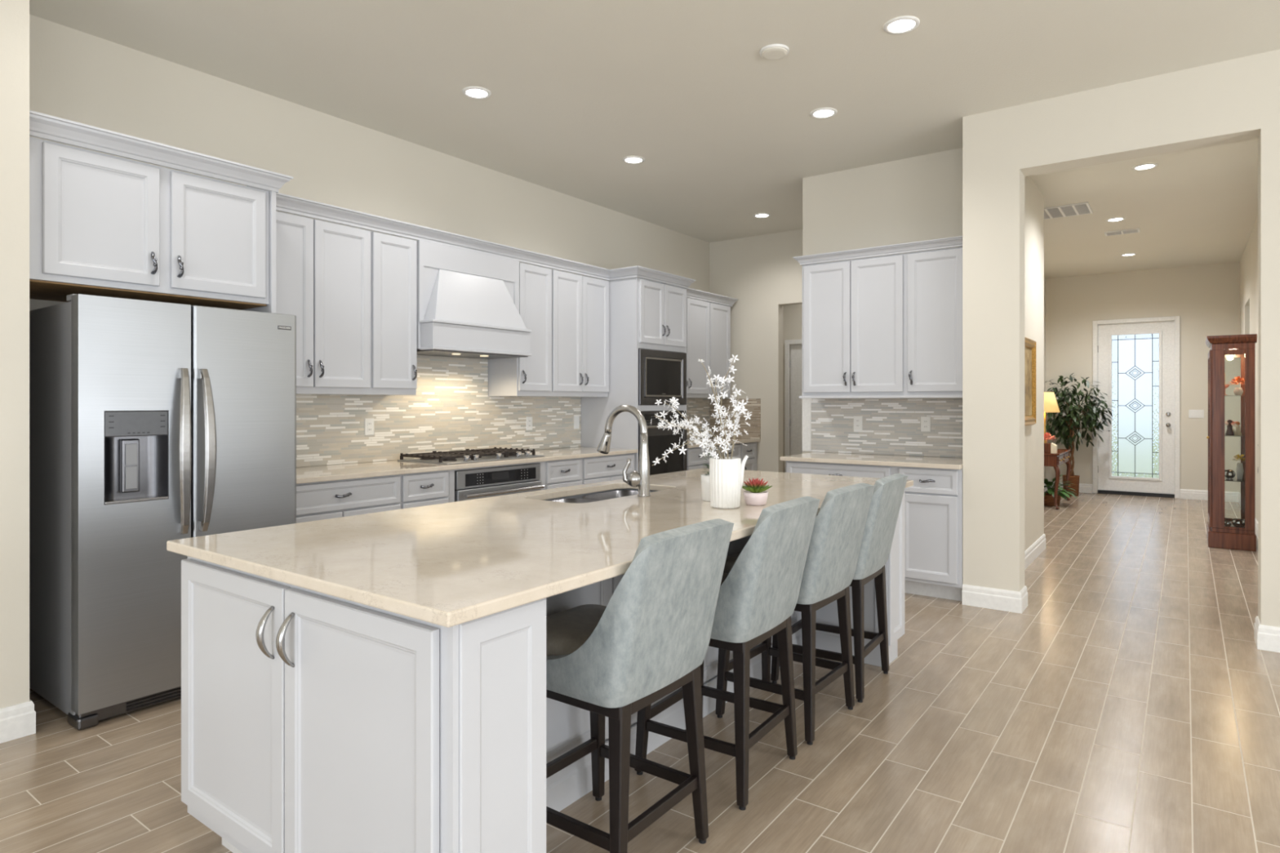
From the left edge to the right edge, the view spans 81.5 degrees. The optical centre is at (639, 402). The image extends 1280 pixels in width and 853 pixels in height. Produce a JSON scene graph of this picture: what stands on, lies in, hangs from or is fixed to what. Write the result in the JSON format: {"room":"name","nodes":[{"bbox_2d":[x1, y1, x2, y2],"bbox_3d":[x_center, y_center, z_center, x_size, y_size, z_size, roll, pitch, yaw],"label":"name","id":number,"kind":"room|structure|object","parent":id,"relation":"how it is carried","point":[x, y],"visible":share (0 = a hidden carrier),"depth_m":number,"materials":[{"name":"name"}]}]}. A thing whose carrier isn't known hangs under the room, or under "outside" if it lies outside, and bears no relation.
{"room":"kitchen","nodes":[
{"label":"kitchen","id":0,"kind":"room"},
{"bbox_2d":[0,0,29,708],"bbox_3d":[-4.545,-0.277,1.257,1.385,3.191,5.248,0,0,36],"label":"wall","id":1,"kind":"structure","parent":0,"point":[14,14],"depth_m":2.92,"materials":[{"name":"beige paint"}]},
{"bbox_2d":[0,699,35,743],"bbox_3d":[-4.061,1.254,0.974,0.301,0.130,5.164,0,0,36],"label":"baseboard","id":2,"kind":"structure","parent":1,"relation":"attached to","point":[17,721],"depth_m":2.92,"materials":[{"name":"white paint"}]},
{"bbox_2d":[29,14,709,467],"bbox_3d":[-0.669,-0.277,6.786,0.129,3.191,8.252,0,0,36],"label":"wall","id":3,"kind":"structure","parent":0,"point":[77,76],"depth_m":4.80,"materials":[{"name":"beige paint"}]},
{"bbox_2d":[29,136,269,310],"bbox_3d":[-2.459,-0.794,3.617,0.732,0.589,0.996,0,0,36],"label":"upper cabinet","id":4,"kind":"object","parent":3,"relation":"attached to","point":[101,224],"visible":0.96,"depth_m":3.36,"materials":[{"name":"white paint"}]},
{"bbox_2d":[275,210,417,395],"bbox_3d":[-1.946,-0.570,4.611,0.382,1.038,1.130,0,0,36],"label":"upper cabinet","id":5,"kind":"object","parent":3,"relation":"attached to","point":[351,292],"visible":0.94,"depth_m":4.58,"materials":[{"name":"white paint"}]},
{"bbox_2d":[296,395,581,466],"bbox_3d":[-1.492,0.177,5.547,0.008,0.453,3.196,0,0,36],"label":"backsplash","id":6,"kind":"structure","parent":3,"relation":"attached to","point":[331,428],"depth_m":5.41,"materials":[{"name":"tile"}]},
{"bbox_2d":[364,417,373,435],"bbox_3d":[-1.841,0.164,5.058,0.008,0.116,0.072,0,0,36],"label":"wall outlet","id":7,"kind":"object","parent":6,"relation":"attached to","point":[369,422],"visible":1,"depth_m":5.06,"materials":[{"name":"white plastic"}]},
{"bbox_2d":[526,416,532,430],"bbox_3d":[-0.935,0.176,6.291,0.008,0.116,0.072,0,0,36],"label":"wall outlet","id":8,"kind":"object","parent":6,"relation":"attached to","point":[529,419],"visible":1,"depth_m":6.29,"materials":[{"name":"white plastic"}]},
{"bbox_2d":[573,416,579,429],"bbox_3d":[-0.575,0.182,6.780,0.009,0.116,0.072,0,0,36],"label":"wall switch","id":9,"kind":"object","parent":6,"relation":"attached to","point":[576,419],"visible":1,"depth_m":6.77,"materials":[{"name":"white plastic"}]},
{"bbox_2d":[393,355,488,396],"bbox_3d":[-1.487,-0.196,5.553,0.008,0.290,0.920,0,0,36],"label":"backsplash","id":10,"kind":"structure","parent":3,"relation":"attached to","point":[436,375],"depth_m":5.62,"materials":[{"name":"tile"}]},
{"bbox_2d":[417,240,531,359],"bbox_3d":[-1.288,-0.713,5.407,0.484,0.748,0.924,0,0,36],"label":"range hood","id":11,"kind":"object","parent":3,"relation":"attached to","point":[468,301],"visible":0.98,"depth_m":5.23,"materials":[{"name":"white paint"}]},
{"bbox_2d":[488,262,608,396],"bbox_3d":[-0.728,-0.570,6.270,0.382,1.038,1.123,0,0,36],"label":"upper cabinet","id":12,"kind":"object","parent":3,"relation":"attached to","point":[566,314],"visible":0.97,"depth_m":6.11,"materials":[{"name":"white paint"}]},
{"bbox_2d":[686,398,709,439],"bbox_3d":[0.375,0.177,8.090,0.008,0.453,1.474,0,0,36],"label":"backsplash","id":13,"kind":"structure","parent":3,"relation":"attached to","point":[700,407],"depth_m":8.48,"materials":[{"name":"tile"}]},
{"bbox_2d":[686,297,730,398],"bbox_3d":[0.504,-0.570,7.948,0.382,1.038,1.390,0,0,36],"label":"upper cabinet","id":14,"kind":"object","parent":3,"relation":"attached to","point":[708,323],"visible":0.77,"depth_m":7.98,"materials":[{"name":"white paint"}]},
{"bbox_2d":[29,110,738,306],"bbox_3d":[-0.712,-1.132,5.755,0.621,0.084,6.542,0,0,33],"label":"crown molding","id":15,"kind":"structure","parent":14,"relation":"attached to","point":[42,126],"depth_m":4.24,"materials":[{"name":"white paint"}]},
{"bbox_2d":[0,490,1279,852],"bbox_3d":[2.193,1.349,3.663,9.600,0.060,17.300,0,0,36],"label":"floor","id":16,"kind":"structure","parent":0,"point":[1132,704],"depth_m":2.84,"materials":[{"name":"tile"}]},
{"bbox_2d":[29,293,296,729],"bbox_3d":[-2.305,0.437,3.572,0.977,1.760,0.906,0,0,36],"label":"refrigerator","id":17,"kind":"object","parent":16,"relation":"on","point":[153,424],"visible":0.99,"depth_m":3.19,"materials":[{"name":"metal"}]},
{"bbox_2d":[240,191,275,313],"bbox_3d":[-2.169,0.115,4.040,0.699,2.408,0.025,0,0,36],"label":"end panel","id":18,"kind":"object","parent":16,"relation":"on","point":[271,308],"visible":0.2,"depth_m":3.83,"materials":[{"name":"white paint"}]},
{"bbox_2d":[296,474,399,523],"bbox_3d":[-1.932,0.877,4.384,0.674,0.883,0.800,0,0,36],"label":"base cabinet","id":19,"kind":"object","parent":16,"relation":"on","point":[320,500],"visible":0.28,"depth_m":4.23,"materials":[{"name":"white paint"}]},
{"bbox_2d":[296,446,637,484],"bbox_3d":[-1.229,0.420,5.353,0.661,0.030,3.196,0,0,36],"label":"countertop","id":20,"kind":"structure","parent":19,"relation":"on","point":[308,474],"depth_m":4.77,"materials":[{"name":"beige stone"}]},
{"bbox_2d":[397,447,545,464],"bbox_3d":[-1.199,0.378,5.371,0.530,0.054,0.920,0,0,36],"label":"gas cooktop","id":21,"kind":"object","parent":20,"relation":"in","point":[452,457],"visible":1,"depth_m":5.21,"materials":[{"name":"silver metal"}]},
{"bbox_2d":[397,453,545,464],"bbox_3d":[-1.199,0.400,5.371,0.530,0.008,0.920,0,0,36],"label":"tray","id":22,"kind":"object","parent":21,"relation":"on","point":[504,456],"depth_m":5.14,"materials":[{"name":"silver metal"}]},
{"bbox_2d":[400,470,448,509],"bbox_3d":[-1.585,0.877,4.857,0.674,0.883,0.375,0,0,36],"label":"base cabinet","id":23,"kind":"object","parent":16,"relation":"on","point":[427,488],"visible":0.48,"depth_m":4.66,"materials":[{"name":"white paint"}]},
{"bbox_2d":[448,461,544,502],"bbox_3d":[-1.230,0.877,5.385,0.621,0.883,0.893,0,0,36],"label":"base cabinet","id":24,"kind":"object","parent":16,"relation":"on","point":[451,473],"visible":0.16,"depth_m":4.93,"materials":[{"name":"white paint"}]},
{"bbox_2d":[454,463,544,502],"bbox_3d":[-1.144,0.818,5.322,0.568,0.733,0.782,0,0,36],"label":"oven","id":25,"kind":"object","parent":24,"relation":"in","point":[484,482],"visible":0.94,"depth_m":5.14,"materials":[{"name":"silver metal"}]},
{"bbox_2d":[181,488,904,852],"bbox_3d":[0.004,0.877,3.020,1.203,0.883,3.036,0,0,36],"label":"kitchen island","id":26,"kind":"object","parent":16,"relation":"on","point":[313,722],"visible":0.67,"depth_m":1.73,"materials":[{"name":"white paint"}]},
{"bbox_2d":[166,467,913,627],"bbox_3d":[0.020,0.420,3.032,1.267,0.030,3.042,0,0,36],"label":"island countertop","id":27,"kind":"structure","parent":26,"relation":"on","point":[451,564],"depth_m":2.11,"materials":[{"name":"beige stone"}]},
{"bbox_2d":[550,489,638,502],"bbox_3d":[-0.162,0.523,3.378,0.342,0.164,0.731,0,0,36],"label":"sink","id":28,"kind":"object","parent":27,"relation":"in","point":[615,494],"visible":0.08,"depth_m":3.62,"materials":[{"name":"silver metal"}]},
{"bbox_2d":[596,404,650,497],"bbox_3d":[-0.082,0.206,3.277,0.286,0.396,0.086,0,0,36],"label":"faucet","id":29,"kind":"object","parent":27,"relation":"on","point":[640,478],"visible":1,"depth_m":3.21,"materials":[{"name":"silver metal"}]},
{"bbox_2d":[701,453,712,501],"bbox_3d":[0.291,0.306,3.080,0.078,0.198,0.078,0,0,36],"label":"plant pot","id":30,"kind":"object","parent":27,"relation":"on","point":[704,477],"visible":0.41,"depth_m":3.06,"materials":[{"name":"white ceramic"}]},
{"bbox_2d":[709,455,748,508],"bbox_3d":[0.336,0.304,2.880,0.136,0.201,0.123,0,0,36],"label":"pitcher","id":31,"kind":"object","parent":27,"relation":"on","point":[726,475],"visible":0.95,"depth_m":2.83,"materials":[{"name":"white ceramic"}]},
{"bbox_2d":[650,355,752,465],"bbox_3d":[0.243,0.028,2.869,0.404,0.437,0.234,0,0,1],"label":"blossom branches","id":32,"kind":"object","parent":31,"relation":"in","point":[705,445],"visible":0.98,"depth_m":2.87,"materials":[{"name":"white plant"}]},
{"bbox_2d":[742,477,772,505],"bbox_3d":[0.461,0.352,2.956,0.132,0.104,0.133,0,0,36],"label":"succulent pot","id":33,"kind":"object","parent":27,"relation":"on","point":[755,494],"visible":0.96,"depth_m":2.92,"materials":[{"name":"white ceramic"}]},
{"bbox_2d":[544,457,581,489],"bbox_3d":[-0.820,0.877,5.898,0.674,0.883,0.418,0,0,36],"label":"base cabinet","id":34,"kind":"object","parent":16,"relation":"on","point":[561,473],"visible":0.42,"depth_m":5.70,"materials":[{"name":"white paint"}]},
{"bbox_2d":[581,453,634,484],"bbox_3d":[-0.487,0.877,6.352,0.674,0.883,0.707,0,0,36],"label":"base cabinet","id":35,"kind":"object","parent":16,"relation":"on","point":[606,468],"visible":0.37,"depth_m":6.12,"materials":[{"name":"white paint"}]},
{"bbox_2d":[580,277,686,471],"bbox_3d":[-0.029,0.115,6.956,0.698,2.408,0.800,0,0,36],"label":"tall cabinet","id":36,"kind":"object","parent":16,"relation":"on","point":[644,313],"visible":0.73,"depth_m":6.60,"materials":[{"name":"white paint"}]},
{"bbox_2d":[638,348,686,404],"bbox_3d":[0.033,-0.226,6.911,0.473,0.490,0.748,0,0,36],"label":"microwave","id":37,"kind":"object","parent":36,"relation":"in","point":[662,375],"visible":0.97,"depth_m":6.73,"materials":[{"name":"black glass"}]},
{"bbox_2d":[638,410,689,475],"bbox_3d":[0.044,0.388,6.902,0.568,0.623,0.744,0,0,36],"label":"oven","id":38,"kind":"object","parent":36,"relation":"in","point":[660,440],"visible":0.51,"depth_m":6.78,"materials":[{"name":"black glass"}]},
{"bbox_2d":[546,518,733,852],"bbox_3d":[-0.062,0.826,2.161,0.557,0.986,0.485,0,0,36],"label":"bar stool","id":39,"kind":"object","parent":16,"relation":"on","point":[651,640],"visible":0.84,"depth_m":1.98,"materials":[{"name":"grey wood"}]},
{"bbox_2d":[687,441,756,471],"bbox_3d":[0.645,0.877,7.894,0.674,0.883,1.480,0,0,36],"label":"base cabinet","id":40,"kind":"object","parent":16,"relation":"on","point":[740,451],"visible":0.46,"depth_m":7.82,"materials":[{"name":"white paint"}]},
{"bbox_2d":[687,437,760,448],"bbox_3d":[0.641,0.420,7.900,0.661,0.030,1.486,0,0,36],"label":"countertop","id":41,"kind":"structure","parent":40,"relation":"on","point":[740,440],"depth_m":7.98,"materials":[{"name":"beige stone"}]},
{"bbox_2d":[634,496,820,810],"bbox_3d":[0.318,0.826,2.675,0.557,0.986,0.485,0,0,34],"label":"bar stool","id":42,"kind":"object","parent":16,"relation":"on","point":[757,599],"visible":0.66,"depth_m":2.47,"materials":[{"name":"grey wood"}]},
{"bbox_2d":[715,483,874,745],"bbox_3d":[0.655,0.826,3.134,0.557,0.986,0.485,0,0,37],"label":"bar stool","id":43,"kind":"object","parent":16,"relation":"on","point":[834,546],"visible":0.52,"depth_m":2.96,"materials":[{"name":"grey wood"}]},
{"bbox_2d":[770,473,907,702],"bbox_3d":[0.952,0.826,3.538,0.557,0.986,0.485,0,0,33],"label":"bar stool","id":44,"kind":"object","parent":16,"relation":"on","point":[888,491],"visible":0.42,"depth_m":3.34,"materials":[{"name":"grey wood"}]},
{"bbox_2d":[786,461,962,601],"bbox_3d":[1.774,0.877,5.467,1.249,0.883,0.684,0,0,36],"label":"base cabinet","id":45,"kind":"object","parent":16,"relation":"on","point":[933,505],"visible":0.32,"depth_m":4.99,"materials":[{"name":"white paint"}]},
{"bbox_2d":[780,452,962,469],"bbox_3d":[1.765,0.420,5.475,1.275,0.030,0.680,0,0,36],"label":"countertop","id":46,"kind":"structure","parent":45,"relation":"on","point":[948,463],"depth_m":5.33,"materials":[{"name":"beige stone"}]},
{"bbox_2d":[1044,493,1061,506],"bbox_3d":[5.277,1.248,9.586,0.292,0.141,0.292,0,0,36],"label":"wicker basket","id":47,"kind":"object","parent":16,"relation":"on","point":[1048,499],"visible":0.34,"depth_m":9.48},
{"bbox_2d":[1044,475,1077,500],"bbox_3d":[5.354,1.100,9.496,0.446,0.338,0.647,0,0,36],"label":"leafy plant","id":48,"kind":"object","parent":47,"relation":"in","point":[1063,493],"visible":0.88,"depth_m":9.47,"materials":[{"name":"green plant"}]},
{"bbox_2d":[1044,448,1071,509],"bbox_3d":[5.308,0.975,9.712,0.456,0.692,1.133,0,0,36],"label":"console table","id":49,"kind":"object","parent":16,"relation":"on","point":[1054,460],"visible":0.56,"depth_m":9.21,"materials":[{"name":"brown wood"}]},
{"bbox_2d":[1044,432,1055,441],"bbox_3d":[5.194,0.504,9.485,0.236,0.250,0.234,0,0,36],"label":"posy","id":50,"kind":"object","parent":49,"relation":"on","point":[1046,435],"visible":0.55,"depth_m":9.46,"materials":[{"name":"pink plant"}]},
{"bbox_2d":[1044,442,1057,453],"bbox_3d":[5.132,0.566,9.314,0.150,0.124,0.150,0,0,36],"label":"wooden box","id":51,"kind":"object","parent":49,"relation":"on","point":[1048,447],"visible":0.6,"depth_m":9.25,"materials":[{"name":"brown wood"}]},
{"bbox_2d":[1044,391,1059,443],"bbox_3d":[5.250,0.246,9.643,0.350,0.764,0.350,0,0,36],"label":"table lamp","id":52,"kind":"object","parent":49,"relation":"on","point":[1051,405],"visible":0.34,"depth_m":9.52,"materials":[{"name":"gold metal"}]},
{"bbox_2d":[1062,475,1079,496],"bbox_3d":[6.136,1.177,10.580,0.222,0.281,0.222,0,0,36],"label":"wicker basket","id":53,"kind":"object","parent":16,"relation":"on","point":[1074,479],"visible":0.71,"depth_m":10.49,"materials":[{"name":"wicker"}]},
{"bbox_2d":[1045,373,1115,475],"bbox_3d":[6.200,0.325,10.513,0.865,1.496,0.899,0,0,-45],"label":"ficus tree","id":54,"kind":"object","parent":53,"relation":"in","point":[1089,414],"visible":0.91,"depth_m":10.47,"materials":[{"name":"green plant"}]},
{"bbox_2d":[1204,333,1257,551],"bbox_3d":[5.519,0.356,6.958,0.356,1.926,0.722,0,0,36],"label":"curio cabinet","id":55,"kind":"object","parent":16,"relation":"on","point":[1219,535],"visible":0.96,"depth_m":6.74,"materials":[{"name":"brown wood"}]},
{"bbox_2d":[1211,395,1244,396],"bbox_3d":[5.526,-0.063,6.953,0.290,0.006,0.602,0,0,36],"label":"glass shelf","id":56,"kind":"object","parent":55,"relation":"attached to","point":[1211,395],"depth_m":6.83,"materials":[{"name":"white"}]},
{"bbox_2d":[1233,387,1243,395],"bbox_3d":[5.487,-0.102,6.814,0.070,0.070,0.070,0,0,36],"label":"vase","id":57,"kind":"object","parent":56,"relation":"on","point":[1237,391],"depth_m":6.79,"materials":[{"name":"white ceramic"}]},
{"bbox_2d":[1211,433,1244,436],"bbox_3d":[5.526,0.302,6.953,0.290,0.006,0.602,0,0,36],"label":"glass shelf","id":58,"kind":"object","parent":55,"relation":"attached to","point":[1212,434],"depth_m":6.75,"materials":[{"name":"white"}]},
{"bbox_2d":[1211,474,1244,481],"bbox_3d":[5.526,0.707,6.953,0.290,0.006,0.602,0,0,36],"label":"glass shelf","id":59,"kind":"object","parent":55,"relation":"attached to","point":[1214,478],"depth_m":6.76,"materials":[{"name":"white"}]},
{"bbox_2d":[1225,419,1234,435],"bbox_3d":[5.387,0.227,6.788,0.066,0.144,0.066,0,0,36],"label":"figurine","id":60,"kind":"object","parent":55,"relation":"on","point":[1229,431],"visible":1,"depth_m":6.77,"materials":[{"name":"brown ceramic"}]},
{"bbox_2d":[1224,469,1235,479],"bbox_3d":[5.386,0.657,6.793,0.083,0.093,0.092,0,0,-16],"label":"teapot","id":61,"kind":"object","parent":55,"relation":"on","point":[1229,474],"visible":0.77,"depth_m":6.76,"materials":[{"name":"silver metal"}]},
{"bbox_2d":[1229,376,1244,395],"bbox_3d":[5.491,-0.155,6.814,0.162,0.175,0.177,0,0,36],"label":"floral ornament","id":62,"kind":"object","parent":55,"relation":"on","point":[1237,391],"visible":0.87,"depth_m":6.79,"materials":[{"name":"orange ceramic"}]},
{"bbox_2d":[1234,422,1241,435],"bbox_3d":[5.459,0.236,6.785,0.057,0.124,0.057,0,0,36],"label":"figurine","id":63,"kind":"object","parent":55,"relation":"on","point":[1237,432],"visible":1,"depth_m":6.77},
{"bbox_2d":[1231,453,1244,479],"bbox_3d":[5.498,0.584,6.818,0.126,0.237,0.125,0,0,36],"label":"floral ornament","id":64,"kind":"object","parent":55,"relation":"on","point":[1239,469],"visible":0.91,"depth_m":6.80,"materials":[{"name":"white ceramic"}]},
{"bbox_2d":[1235,462,1243,479],"bbox_3d":[5.501,0.628,6.816,0.055,0.150,0.055,0,0,36],"label":"vase","id":65,"kind":"object","parent":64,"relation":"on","point":[1239,469],"depth_m":6.80,"materials":[{"name":"white ceramic"}]},
{"bbox_2d":[1231,518,1244,527],"bbox_3d":[5.463,1.103,6.782,0.092,0.075,0.092,0,0,36],"label":"bowl","id":66,"kind":"object","parent":55,"relation":"on","point":[1237,522],"visible":0.88,"depth_m":6.75,"materials":[{"name":"silver metal"}]},
{"bbox_2d":[29,0,1279,278],"bbox_3d":[2.193,-1.912,3.663,9.600,0.080,17.300,0,0,36],"label":"ceiling","id":67,"kind":"structure","parent":0,"point":[726,134],"depth_m":4.33,"materials":[{"name":"beige paint"}]},
{"bbox_2d":[462,86,491,99],"bbox_3d":[-0.985,-1.868,4.486,0.172,0.008,0.172,0,0,36],"label":"recessed light","id":68,"kind":"object","parent":67,"relation":"in","point":[473,92],"visible":1,"depth_m":4.48,"materials":[{"name":"white paint"}]},
{"bbox_2d":[622,155,644,164],"bbox_3d":[-0.049,-1.868,5.727,0.172,0.008,0.172,0,0,36],"label":"recessed light","id":69,"kind":"object","parent":67,"relation":"in","point":[632,159],"visible":1,"depth_m":5.72,"materials":[{"name":"white"}]},
{"bbox_2d":[753,213,770,217],"bbox_3d":[1.219,-1.868,7.426,0.172,0.008,0.172,0,0,36],"label":"recessed light","id":70,"kind":"object","parent":67,"relation":"in","point":[760,215],"visible":1,"depth_m":7.42,"materials":[{"name":"white"}]},
{"bbox_2d":[759,44,789,60],"bbox_3d":[0.715,-1.861,3.955,0.156,0.022,0.156,0,0,36],"label":"ceiling detector","id":71,"kind":"object","parent":67,"relation":"attached to","point":[773,51],"visible":1,"depth_m":3.93,"materials":[{"name":"beige paint"}]},
{"bbox_2d":[809,107,837,119],"bbox_3d":[1.186,-1.868,4.801,0.172,0.008,0.172,0,0,36],"label":"recessed light","id":72,"kind":"object","parent":67,"relation":"in","point":[823,113],"visible":1,"depth_m":4.79,"materials":[{"name":"white"}]},
{"bbox_2d":[883,16,919,34],"bbox_3d":[1.296,-1.868,3.683,0.172,0.008,0.172,0,0,36],"label":"recessed light","id":73,"kind":"object","parent":67,"relation":"in","point":[902,24],"visible":1,"depth_m":3.67,"materials":[{"name":"white"}]},
{"bbox_2d":[1044,202,1093,219],"bbox_3d":[4.074,-1.866,7.293,0.595,0.012,0.460,0,0,36],"label":"ceiling vent","id":74,"kind":"object","parent":67,"relation":"in","point":[1083,208],"visible":0.63,"depth_m":7.22,"materials":[{"name":"metal"}]},
{"bbox_2d":[1106,217,1125,222],"bbox_3d":[4.856,-1.868,7.588,0.172,0.008,0.172,0,0,36],"label":"recessed light","id":75,"kind":"object","parent":67,"relation":"in","point":[1117,219],"visible":1,"depth_m":7.58,"materials":[{"name":"white"}]},
{"bbox_2d":[1104,227,1140,235],"bbox_3d":[5.277,-1.866,8.134,0.320,0.012,0.200,0,0,36],"label":"ceiling vent","id":76,"kind":"object","parent":67,"relation":"in","point":[1131,230],"visible":1,"depth_m":8.12,"materials":[{"name":"metal"}]},
{"bbox_2d":[1131,163,1158,170],"bbox_3d":[4.002,-1.868,5.891,0.172,0.008,0.172,0,0,36],"label":"recessed light","id":77,"kind":"object","parent":67,"relation":"in","point":[1147,166],"visible":1,"depth_m":5.89,"materials":[{"name":"white"}]},
{"bbox_2d":[701,474,710,501],"bbox_3d":[0.291,0.352,3.080,0.078,0.105,0.078,0,0,36],"label":"cup","id":78,"kind":"object","parent":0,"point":[704,477],"depth_m":3.05,"materials":[{"name":"white ceramic"}]},
{"bbox_2d":[743,490,768,505],"bbox_3d":[0.461,0.380,2.956,0.098,0.050,0.098,0,0,36],"label":"bowl","id":79,"kind":"object","parent":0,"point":[751,497],"depth_m":2.92,"materials":[{"name":"white ceramic"}]},
{"bbox_2d":[709,229,802,472],"bbox_3d":[2.184,-0.277,7.765,3.313,3.191,0.117,0,0,36],"label":"wall","id":80,"kind":"structure","parent":0,"point":[762,272],"depth_m":8.30,"materials":[{"name":"beige paint"}]},
{"bbox_2d":[710,398,760,439],"bbox_3d":[1.083,0.179,8.493,0.650,0.450,0.010,0,0,36],"label":"backsplash","id":81,"kind":"structure","parent":80,"relation":"attached to","point":[753,406],"depth_m":8.43,"materials":[{"name":"tile"}]},
{"bbox_2d":[782,303,802,472],"bbox_3d":[2.719,-0.277,9.144,2.800,3.191,0.100,0,0,36],"label":"wall","id":82,"kind":"structure","parent":0,"point":[793,313],"depth_m":9.65,"materials":[{"name":"beige paint"}]},
{"bbox_2d":[784,339,802,472],"bbox_3d":[2.265,0.254,9.379,0.930,2.130,0.052,0,0,36],"label":"door","id":83,"kind":"structure","parent":82,"relation":"in","point":[795,363],"depth_m":9.60,"materials":[{"name":"white paint"}]},
{"bbox_2d":[802,147,962,457],"bbox_3d":[2.421,-0.277,6.468,1.397,3.191,1.693,0,0,36],"label":"wall","id":84,"kind":"structure","parent":0,"point":[918,198],"depth_m":5.80,"materials":[{"name":"beige paint"}]},
{"bbox_2d":[802,398,811,451],"bbox_3d":[1.385,0.181,6.171,0.078,0.446,0.009,0,0,36],"label":"board","id":85,"kind":"object","parent":84,"relation":"attached to","point":[806,402],"visible":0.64,"depth_m":6.17,"materials":[{"name":"white paint"}]},
{"bbox_2d":[799,246,962,398],"bbox_3d":[1.858,-0.559,5.607,1.279,1.053,0.356,0,0,36],"label":"upper cabinet","id":86,"kind":"object","parent":84,"relation":"attached to","point":[885,326],"visible":0.9,"depth_m":5.48,"materials":[{"name":"white paint"}]},
{"bbox_2d":[792,235,962,266],"bbox_3d":[1.839,-1.118,5.614,1.318,0.060,0.352,0,0,36],"label":"crown molding","id":87,"kind":"structure","parent":86,"relation":"on","point":[954,242],"depth_m":5.47,"materials":[{"name":"white paint"}]},
{"bbox_2d":[811,397,962,457],"bbox_3d":[1.947,0.181,5.758,1.314,0.445,0.010,0,0,36],"label":"backsplash","id":88,"kind":"structure","parent":84,"relation":"attached to","point":[890,426],"depth_m":5.77,"materials":[{"name":"tile"}]},
{"bbox_2d":[853,416,862,431],"bbox_3d":[1.731,0.164,5.906,0.072,0.116,0.008,0,0,36],"label":"wall outlet","id":89,"kind":"object","parent":88,"relation":"attached to","point":[857,420],"visible":1,"depth_m":5.90,"materials":[{"name":"white plastic"}]},
{"bbox_2d":[920,416,930,431],"bbox_3d":[2.152,0.162,5.597,0.072,0.116,0.008,0,0,36],"label":"wall outlet","id":90,"kind":"object","parent":88,"relation":"attached to","point":[925,420],"visible":1,"depth_m":5.60,"materials":[{"name":"white plastic"}]},
{"bbox_2d":[1024,175,1044,551],"bbox_3d":[2.697,-0.277,6.071,0.763,3.191,2.240,0,0,36],"label":"wall","id":91,"kind":"structure","parent":0,"point":[1033,197],"depth_m":6.33,"materials":[{"name":"beige paint"}]},
{"bbox_2d":[1024,337,1035,426],"bbox_3d":[3.044,-0.168,5.866,0.034,0.703,0.820,0,0,36],"label":"framed painting","id":92,"kind":"object","parent":91,"relation":"attached to","point":[1029,344],"visible":0.56,"depth_m":6.06,"materials":[{"name":"metal"}]},
{"bbox_2d":[1024,533,1045,569],"bbox_3d":[3.017,1.254,5.848,0.016,0.130,2.220,0,0,36],"label":"baseboard","id":93,"kind":"structure","parent":91,"relation":"attached to","point":[1038,546],"depth_m":6.25,"materials":[{"name":"white paint"}]},
{"bbox_2d":[1044,277,1045,479],"bbox_3d":[4.579,-0.277,9.211,0.120,3.191,5.050,0,0,36],"label":"wall","id":94,"kind":"structure","parent":0,"point":[1044,277],"depth_m":11.14,"materials":[{"name":"beige paint"}]},
{"bbox_2d":[962,48,1279,626],"bbox_3d":[4.339,-0.277,3.357,5.378,3.191,0.192,0,0,36],"label":"wall","id":95,"kind":"structure","parent":0,"point":[1237,100],"depth_m":4.68,"materials":[{"name":"beige paint"}]},
{"bbox_2d":[962,584,1027,613],"bbox_3d":[2.318,1.254,4.851,0.352,0.130,0.240,0,0,36],"label":"baseboard","id":96,"kind":"structure","parent":95,"relation":"attached to","point":[972,595],"depth_m":4.75,"materials":[{"name":"white paint"}]},
{"bbox_2d":[1253,615,1279,652],"bbox_3d":[4.939,1.254,2.917,3.891,0.130,0.224,0,0,36],"label":"baseboard","id":97,"kind":"structure","parent":95,"relation":"attached to","point":[1266,637],"depth_m":3.96,"materials":[{"name":"white paint"}]},
{"bbox_2d":[1045,262,1239,498],"bbox_3d":[7.088,-0.277,10.601,2.520,3.191,0.160,0,0,36],"label":"wall","id":98,"kind":"structure","parent":0,"point":[1206,298],"depth_m":10.25,"materials":[{"name":"beige paint"}]},
{"bbox_2d":[1044,481,1092,493],"bbox_3d":[4.874,1.254,9.001,0.605,0.130,5.040,0,0,36],"label":"baseboard","id":99,"kind":"structure","parent":98,"relation":"attached to","point":[1086,488],"depth_m":10.91,"materials":[{"name":"white paint"}]},
{"bbox_2d":[1092,315,1179,498],"bbox_3d":[7.051,0.062,10.581,1.030,2.513,0.197,0,0,36],"label":"door","id":100,"kind":"structure","parent":98,"relation":"in","point":[1140,373],"depth_m":10.55,"materials":[{"name":"white paint"}]},
{"bbox_2d":[1188,409,1204,417],"bbox_3d":[7.585,0.154,10.131,0.165,0.116,0.009,0,0,36],"label":"wall switch","id":101,"kind":"object","parent":98,"relation":"attached to","point":[1192,413],"visible":1,"depth_m":10.13,"materials":[{"name":"white plastic"}]},
{"bbox_2d":[1180,488,1240,506],"bbox_3d":[7.399,1.254,9.641,0.642,0.130,1.020,0,0,36],"label":"baseboard","id":102,"kind":"structure","parent":98,"relation":"attached to","point":[1230,496],"depth_m":10.08,"materials":[{"name":"white paint"}]},
{"bbox_2d":[1240,215,1257,521],"bbox_3d":[6.214,-0.277,6.622,1.020,3.191,7.290,0,0,36],"label":"wall","id":103,"kind":"structure","parent":0,"point":[1249,260],"depth_m":7.98,"materials":[{"name":"beige paint"}]},
{"bbox_2d":[1254,517,1257,537],"bbox_3d":[5.252,1.254,6.187,0.016,0.130,5.410,0,0,36],"label":"baseboard","id":104,"kind":"structure","parent":103,"relation":"attached to","point":[1255,520],"depth_m":7.40,"materials":[{"name":"white paint"}]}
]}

